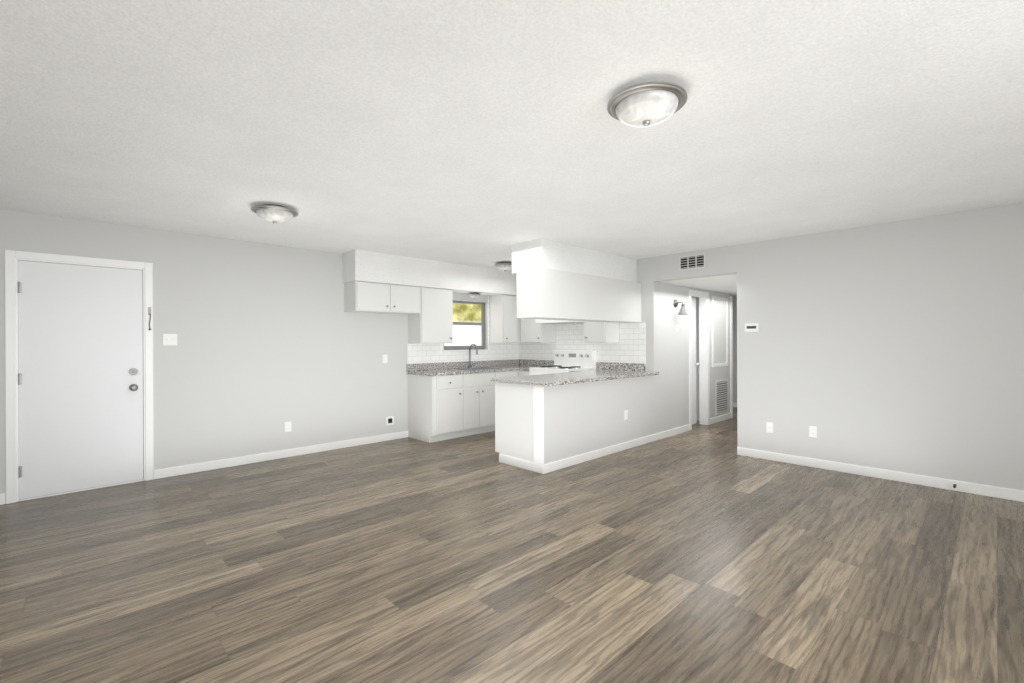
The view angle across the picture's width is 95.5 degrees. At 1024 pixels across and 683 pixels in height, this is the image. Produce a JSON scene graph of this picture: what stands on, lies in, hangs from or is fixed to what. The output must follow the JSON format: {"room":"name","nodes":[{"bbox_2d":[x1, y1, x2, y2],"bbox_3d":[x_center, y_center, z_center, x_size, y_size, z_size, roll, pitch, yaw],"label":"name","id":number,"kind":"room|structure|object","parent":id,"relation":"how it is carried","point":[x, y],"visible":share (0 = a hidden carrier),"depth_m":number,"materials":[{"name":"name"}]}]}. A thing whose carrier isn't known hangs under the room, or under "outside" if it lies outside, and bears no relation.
{"room":"empty living room","nodes":[
{"label":"empty living room","id":0,"kind":"room"},
{"bbox_2d":[0,209,514,503],"bbox_3d":[-2.750,0.119,5.344,8.114,2.440,0.140,0,0,-44],"label":"wall","id":1,"kind":"structure","parent":0,"point":[272,339],"depth_m":5.09,"materials":[{"name":"grey paint"}]},
{"bbox_2d":[5,250,153,503],"bbox_3d":[-3.891,0.292,4.237,0.973,2.105,0.156,0,0,-44],"label":"door frame","id":2,"kind":"structure","parent":1,"relation":"attached to","point":[12,258],"depth_m":3.94,"materials":[{"name":"white wood"}]},
{"bbox_2d":[18,260,142,498],"bbox_3d":[-3.842,0.322,4.184,0.823,2.012,0.116,0,0,-44],"label":"entry door","id":3,"kind":"structure","parent":1,"relation":"in","point":[80,378],"depth_m":4.17,"materials":[{"name":"white paint"}]},
{"bbox_2d":[148,307,150,329],"bbox_3d":[-3.498,-0.220,4.492,0.024,0.226,0.022,0,0,-44],"label":"chain","id":4,"kind":"object","parent":1,"relation":"attached to","point":[149,310],"visible":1,"depth_m":4.49,"materials":[{"name":"grey"}]},
{"bbox_2d":[163,334,176,345],"bbox_3d":[-3.394,-0.018,4.619,0.115,0.115,0.014,0,0,-44],"label":"light switch","id":5,"kind":"object","parent":1,"relation":"attached to","point":[169,339],"visible":1,"depth_m":4.62,"materials":[{"name":"white plastic"}]},
{"bbox_2d":[0,431,407,504],"bbox_3d":[-3.462,1.297,4.550,5.698,0.090,0.012,0,0,-44],"label":"baseboard","id":6,"kind":"structure","parent":1,"relation":"attached to","point":[197,467],"depth_m":5.22,"materials":[{"name":"white wood"}]},
{"bbox_2d":[285,422,290,431],"bbox_3d":[-2.593,0.989,5.388,0.070,0.115,0.008,0,0,-44],"label":"electrical outlet","id":7,"kind":"object","parent":1,"relation":"attached to","point":[287,426],"visible":1,"depth_m":5.38,"materials":[{"name":"white plastic"}]},
{"bbox_2d":[344,281,419,313],"bbox_3d":[-1.658,-0.555,6.043,0.911,0.358,0.364,0,0,-44],"label":"upper cabinet","id":8,"kind":"object","parent":1,"relation":"attached to","point":[365,297],"visible":1,"depth_m":5.86,"materials":[{"name":"white wood"}]},
{"bbox_2d":[383,355,387,362],"bbox_3d":[-1.703,0.235,6.246,0.070,0.115,0.008,0,0,-44],"label":"light switch","id":9,"kind":"object","parent":1,"relation":"attached to","point":[385,358],"visible":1,"depth_m":6.25,"materials":[{"name":"white plastic"}]},
{"bbox_2d":[386,416,393,425],"bbox_3d":[-1.649,1.072,6.295,0.115,0.115,0.006,0,0,-44],"label":"outlet","id":10,"kind":"object","parent":1,"relation":"attached to","point":[390,420],"visible":1,"depth_m":6.29,"materials":[{"name":"white plastic"}]},
{"bbox_2d":[342,249,515,295],"bbox_3d":[-0.879,-0.924,6.791,3.124,0.370,0.370,0,0,-44],"label":"soffit","id":11,"kind":"structure","parent":1,"relation":"attached to","point":[368,266],"depth_m":6.25,"materials":[{"name":"white paint"}]},
{"bbox_2d":[468,292,480,297],"bbox_3d":[-0.573,-0.698,7.077,0.200,0.084,0.200,0,0,-44],"label":"ceiling light","id":12,"kind":"object","parent":11,"relation":"attached to","point":[474,294],"visible":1,"depth_m":7.02,"materials":[{"name":"white glass"}]},
{"bbox_2d":[408,287,452,343],"bbox_3d":[-1.133,-0.354,6.546,0.535,0.763,0.364,0,0,-44],"label":"upper cabinet","id":13,"kind":"object","parent":1,"relation":"attached to","point":[431,321],"visible":0.96,"depth_m":6.41,"materials":[{"name":"white wood"}]},
{"bbox_2d":[407,296,518,363],"bbox_3d":[-0.669,-0.215,7.242,2.187,1.046,0.006,0,0,-44],"label":"tile","id":14,"kind":"structure","parent":1,"relation":"attached to","point":[426,353],"depth_m":7.09,"materials":[{"name":"white tile"}]},
{"bbox_2d":[443,300,489,351],"bbox_3d":[-0.737,-0.240,7.243,0.910,0.780,0.150,0,0,-44],"label":"kitchen window","id":15,"kind":"structure","parent":1,"relation":"in","point":[461,348],"depth_m":7.38,"materials":[{"name":"silver metal"}]},
{"bbox_2d":[489,294,520,342],"bbox_3d":[0.002,-0.359,7.636,0.671,0.763,0.364,0,0,-44],"label":"upper cabinet","id":16,"kind":"object","parent":1,"relation":"attached to","point":[505,323],"visible":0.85,"depth_m":7.41,"materials":[{"name":"white wood"}]},
{"bbox_2d":[0,407,1023,682],"bbox_3d":[1.535,1.370,3.678,12.300,0.100,8.990,0,0,-44],"label":"floor","id":17,"kind":"structure","parent":0,"point":[702,553],"depth_m":2.65,"materials":[{"name":"wood"}]},
{"bbox_2d":[408,374,463,442],"bbox_3d":[-1.064,0.892,6.432,0.487,0.880,0.618,0,0,-44],"label":"base cabinet","id":18,"kind":"object","parent":17,"relation":"on","point":[444,407],"depth_m":6.23,"materials":[{"name":"white wood"}]},
{"bbox_2d":[460,372,495,435],"bbox_3d":[-0.673,0.890,6.806,0.595,0.880,0.618,0,0,-44],"label":"base cabinet","id":19,"kind":"object","parent":17,"relation":"on","point":[479,393],"depth_m":6.59,"materials":[{"name":"white wood"}]},
{"bbox_2d":[496,371,517,377],"bbox_3d":[-0.283,0.888,7.181,0.487,0.880,0.618,0,0,-44],"label":"base cabinet","id":20,"kind":"object","parent":17,"relation":"on","point":[507,373],"depth_m":6.96,"materials":[{"name":"white wood"}]},
{"bbox_2d":[495,382,533,461],"bbox_3d":[0.359,0.885,5.305,0.960,0.880,0.618,0,0,-44],"label":"base cabinet","id":21,"kind":"object","parent":17,"relation":"on","point":[514,427],"visible":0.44,"depth_m":4.91,"materials":[{"name":"white wood"}]},
{"bbox_2d":[488,362,658,386],"bbox_3d":[0.842,0.373,5.643,2.228,0.139,0.840,0,0,-44],"label":"countertop","id":22,"kind":"structure","parent":21,"relation":"on","point":[602,371],"depth_m":5.63,"materials":[{"name":"stone"}]},
{"bbox_2d":[518,371,528,375],"bbox_3d":[0.181,0.886,7.464,0.658,0.880,0.851,0,0,-44],"label":"base cabinet","id":23,"kind":"object","parent":17,"relation":"on","point":[522,373],"visible":0.08,"depth_m":7.05,"materials":[{"name":"white wood"}]},
{"bbox_2d":[406,360,526,375],"bbox_3d":[-0.452,0.379,7.006,2.208,0.139,0.637,0,0,-44],"label":"countertop","id":24,"kind":"structure","parent":23,"relation":"on","point":[445,368],"depth_m":6.78,"materials":[{"name":"stone"}]},
{"bbox_2d":[468,344,477,367],"bbox_3d":[-0.566,0.220,7.129,0.128,0.377,0.210,0,0,-44],"label":"faucet","id":25,"kind":"object","parent":24,"relation":"on","point":[470,365],"visible":0.98,"depth_m":7.15,"materials":[{"name":"silver metal"}]},
{"bbox_2d":[459,367,502,369],"bbox_3d":[-0.478,0.424,6.983,0.604,0.042,0.424,0,0,-44],"label":"sink","id":26,"kind":"object","parent":24,"relation":"in","point":[481,368],"visible":0.35,"depth_m":7.10,"materials":[{"name":"silver metal"}]},
{"bbox_2d":[519,360,553,366],"bbox_3d":[0.409,0.375,7.242,0.638,0.139,0.215,0,0,-44],"label":"countertop","id":27,"kind":"structure","parent":23,"relation":"on","point":[529,362],"depth_m":7.69,"materials":[{"name":"stone"}]},
{"bbox_2d":[529,350,595,374],"bbox_3d":[0.726,0.729,6.862,0.698,1.190,0.760,0,0,-44],"label":"range","id":28,"kind":"object","parent":17,"relation":"on","point":[568,360],"visible":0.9,"depth_m":6.89,"materials":[{"name":"white metal"}]},
{"bbox_2d":[0,0,1023,270],"bbox_3d":[0.071,-1.163,2.284,8.274,0.100,8.990,0,0,-44],"label":"ceiling","id":29,"kind":"structure","parent":0,"point":[480,132],"depth_m":2.33,"materials":[{"name":"white paint"}]},
{"bbox_2d":[251,204,297,223],"bbox_3d":[-1.956,-1.037,3.838,0.350,0.134,0.350,0,0,-44],"label":"ceiling light","id":30,"kind":"object","parent":29,"relation":"attached to","point":[274,213],"visible":1,"depth_m":3.75,"materials":[{"name":"white glass"}]},
{"bbox_2d":[495,262,511,270],"bbox_3d":[-0.097,-1.050,6.565,0.300,0.124,0.300,0,0,-44],"label":"ceiling light","id":31,"kind":"object","parent":29,"relation":"attached to","point":[504,266],"visible":0.94,"depth_m":6.47,"materials":[{"name":"white glass"}]},
{"bbox_2d":[607,81,686,126],"bbox_3d":[0.612,-1.048,2.116,0.350,0.134,0.350,0,0,-44],"label":"ceiling light","id":32,"kind":"object","parent":29,"relation":"attached to","point":[647,104],"visible":1,"depth_m":2.03,"materials":[{"name":"white glass"}]},
{"bbox_2d":[512,239,635,281],"bbox_3d":[0.849,-0.952,5.865,1.914,0.330,0.469,0,0,-44],"label":"soffit","id":33,"kind":"structure","parent":0,"point":[545,253],"depth_m":5.38,"materials":[{"name":"white paint"}]},
{"bbox_2d":[516,267,641,322],"bbox_3d":[0.886,-0.521,5.704,2.070,0.528,0.346,0,0,-44],"label":"upper cabinet","id":34,"kind":"object","parent":33,"relation":"hanging from","point":[546,293],"visible":1,"depth_m":5.31,"materials":[{"name":"white wood"}]},
{"bbox_2d":[544,281,730,464],"bbox_3d":[1.977,0.258,6.346,4.740,2.120,0.120,0,0,-44],"label":"wall","id":35,"kind":"structure","parent":0,"point":[582,418],"depth_m":6.06,"materials":[{"name":"grey paint"}]},
{"bbox_2d":[533,386,543,464],"bbox_3d":[0.269,0.841,4.697,0.012,0.788,0.133,0,0,-44],"label":"trim","id":36,"kind":"structure","parent":35,"relation":"attached to","point":[538,403],"depth_m":4.69,"materials":[{"name":"white wood"}]},
{"bbox_2d":[499,425,689,473],"bbox_3d":[1.239,1.276,5.993,3.204,0.090,0.662,0,0,-44],"label":"baseboard","id":37,"kind":"structure","parent":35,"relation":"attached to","point":[548,467],"depth_m":5.12,"materials":[{"name":"white wood"}]},
{"bbox_2d":[624,410,627,419],"bbox_3d":[1.397,0.901,5.697,0.070,0.115,0.008,0,0,-44],"label":"outlet","id":38,"kind":"object","parent":35,"relation":"attached to","point":[625,414],"visible":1,"depth_m":5.69,"materials":[{"name":"white plastic"}]},
{"bbox_2d":[673,300,688,314],"bbox_3d":[2.380,-0.484,6.522,0.148,0.220,0.188,0,0,-44],"label":"sconce","id":39,"kind":"object","parent":35,"relation":"attached to","point":[683,311],"visible":1,"depth_m":6.49,"materials":[{"name":"grey"}]},
{"bbox_2d":[691,297,698,424],"bbox_3d":[2.771,0.304,7.202,0.102,1.998,0.530,0,0,42],"label":"hall door","id":40,"kind":"structure","parent":35,"relation":"in","point":[694,363],"depth_m":7.33,"materials":[{"name":"white paint"}]},
{"bbox_2d":[689,289,709,429],"bbox_3d":[2.823,0.272,7.147,0.680,2.085,0.136,0,0,-44],"label":"door frame","id":41,"kind":"structure","parent":35,"relation":"attached to","point":[704,391],"depth_m":7.31,"materials":[{"name":"white wood"}]},
{"bbox_2d":[711,296,727,366],"bbox_3d":[3.415,-0.158,7.633,0.620,1.140,0.018,0,0,-44],"label":"trim","id":42,"kind":"structure","parent":35,"relation":"attached to","point":[719,307],"depth_m":7.62,"materials":[{"name":"white wood"}]},
{"bbox_2d":[715,379,727,414],"bbox_3d":[3.470,0.912,7.682,0.480,0.560,0.016,0,0,-44],"label":"air vent","id":43,"kind":"object","parent":35,"relation":"in","point":[721,389],"visible":1,"depth_m":7.66,"materials":[{"name":"white metal"}]},
{"bbox_2d":[730,296,732,417],"bbox_3d":[3.752,0.268,7.970,0.070,2.085,0.036,0,0,-44],"label":"door frame","id":44,"kind":"structure","parent":35,"relation":"attached to","point":[731,353],"depth_m":7.94,"materials":[{"name":"white wood"}]},
{"bbox_2d":[691,296,698,420],"bbox_3d":[2.932,0.254,7.950,0.100,2.120,0.870,0,0,-44],"label":"wall","id":45,"kind":"structure","parent":0,"point":[697,349],"depth_m":7.71,"materials":[{"name":"grey paint"}]},
{"bbox_2d":[662,274,736,296],"bbox_3d":[3.799,-0.860,7.283,4.026,0.100,1.460,0,0,-44],"label":"ceiling","id":46,"kind":"structure","parent":0,"point":[726,284],"depth_m":6.45,"materials":[{"name":"white paint"}]},
{"bbox_2d":[733,301,736,402],"bbox_3d":[4.698,0.246,9.042,0.100,2.120,2.360,0,0,-44],"label":"wall","id":47,"kind":"structure","parent":0,"point":[734,351],"depth_m":9.24,"materials":[{"name":"grey paint"}]},
{"bbox_2d":[524,203,1023,490],"bbox_3d":[3.094,0.093,5.014,0.140,2.440,8.430,0,0,-44],"label":"wall","id":48,"kind":"structure","parent":0,"point":[897,346],"depth_m":4.41,"materials":[{"name":"grey paint"}]},
{"bbox_2d":[521,318,555,342],"bbox_3d":[0.404,-0.361,7.438,0.364,0.763,0.470,0,0,-44],"label":"upper cabinet","id":49,"kind":"object","parent":48,"relation":"attached to","point":[532,331],"visible":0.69,"depth_m":7.30,"materials":[{"name":"white wood"}]},
{"bbox_2d":[519,322,645,363],"bbox_3d":[0.962,0.015,7.130,0.006,0.572,2.411,0,0,-44],"label":"tile","id":50,"kind":"structure","parent":48,"relation":"attached to","point":[630,347],"depth_m":6.80,"materials":[{"name":"white tile"}]},
{"bbox_2d":[584,321,618,342],"bbox_3d":[1.249,-0.365,6.558,0.364,0.763,0.370,0,0,-44],"label":"upper cabinet","id":51,"kind":"object","parent":48,"relation":"attached to","point":[601,332],"visible":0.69,"depth_m":6.44,"materials":[{"name":"white wood"}]},
{"bbox_2d":[679,253,705,270],"bbox_3d":[2.241,-0.988,5.787,0.012,0.180,0.340,0,0,-44],"label":"air vent","id":52,"kind":"object","parent":48,"relation":"in","point":[695,261],"visible":1,"depth_m":5.78,"materials":[{"name":"white metal"}]},
{"bbox_2d":[745,323,758,331],"bbox_3d":[2.723,-0.157,5.285,0.018,0.095,0.150,0,0,-44],"label":"thermostat","id":53,"kind":"object","parent":48,"relation":"attached to","point":[753,327],"visible":1,"depth_m":5.27,"materials":[{"name":"white plastic"}]},
{"bbox_2d":[766,422,772,432],"bbox_3d":[2.856,0.954,5.154,0.014,0.115,0.070,0,0,-44],"label":"outlet","id":54,"kind":"object","parent":48,"relation":"attached to","point":[769,427],"visible":1,"depth_m":5.16,"materials":[{"name":"white plastic"}]},
{"bbox_2d":[809,426,816,437],"bbox_3d":[3.144,0.943,4.858,0.008,0.115,0.070,0,0,-44],"label":"electrical outlet","id":55,"kind":"object","parent":48,"relation":"attached to","point":[812,431],"visible":1,"depth_m":4.86,"materials":[{"name":"white plastic"}]},
{"bbox_2d":[737,447,1023,501],"bbox_3d":[4.242,1.263,3.714,0.012,0.090,4.690,0,0,-44],"label":"baseboard","id":56,"kind":"structure","parent":48,"relation":"attached to","point":[987,490],"depth_m":4.39,"materials":[{"name":"white wood"}]},
{"label":"outside","id":57,"kind":"structure","parent":0,"visible":0},
{"bbox_2d":[444,303,480,345],"bbox_3d":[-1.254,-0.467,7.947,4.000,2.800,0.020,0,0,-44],"label":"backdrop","id":58,"kind":"structure","parent":57,"point":[466,335],"depth_m":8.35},
{"bbox_3d":[0.843,-0.573,6.980,0.364,0.343,0.750,0,0,-44],"label":"upper cabinet","id":59,"kind":"object","parent":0,"visible":0},
{"bbox_2d":[536,319,583,323],"bbox_3d":[0.793,-0.336,6.931,0.505,0.126,0.750,0,0,-44],"label":"range hood","id":60,"kind":"object","parent":59,"relation":"attached to","point":[540,321],"visible":0.35,"depth_m":6.83,"materials":[{"name":"white metal"}]},
{"bbox_3d":[4.177,0.248,6.822,3.926,2.120,0.120,0,0,-44],"label":"wall","id":61,"kind":"structure","parent":0,"visible":0},
{"bbox_2d":[710,413,730,423],"bbox_3d":[3.426,1.267,7.641,0.862,0.090,0.012,0,0,-44],"label":"baseboard","id":62,"kind":"structure","parent":61,"relation":"attached to","point":[719,418],"depth_m":7.63,"materials":[{"name":"white wood"}]}
]}

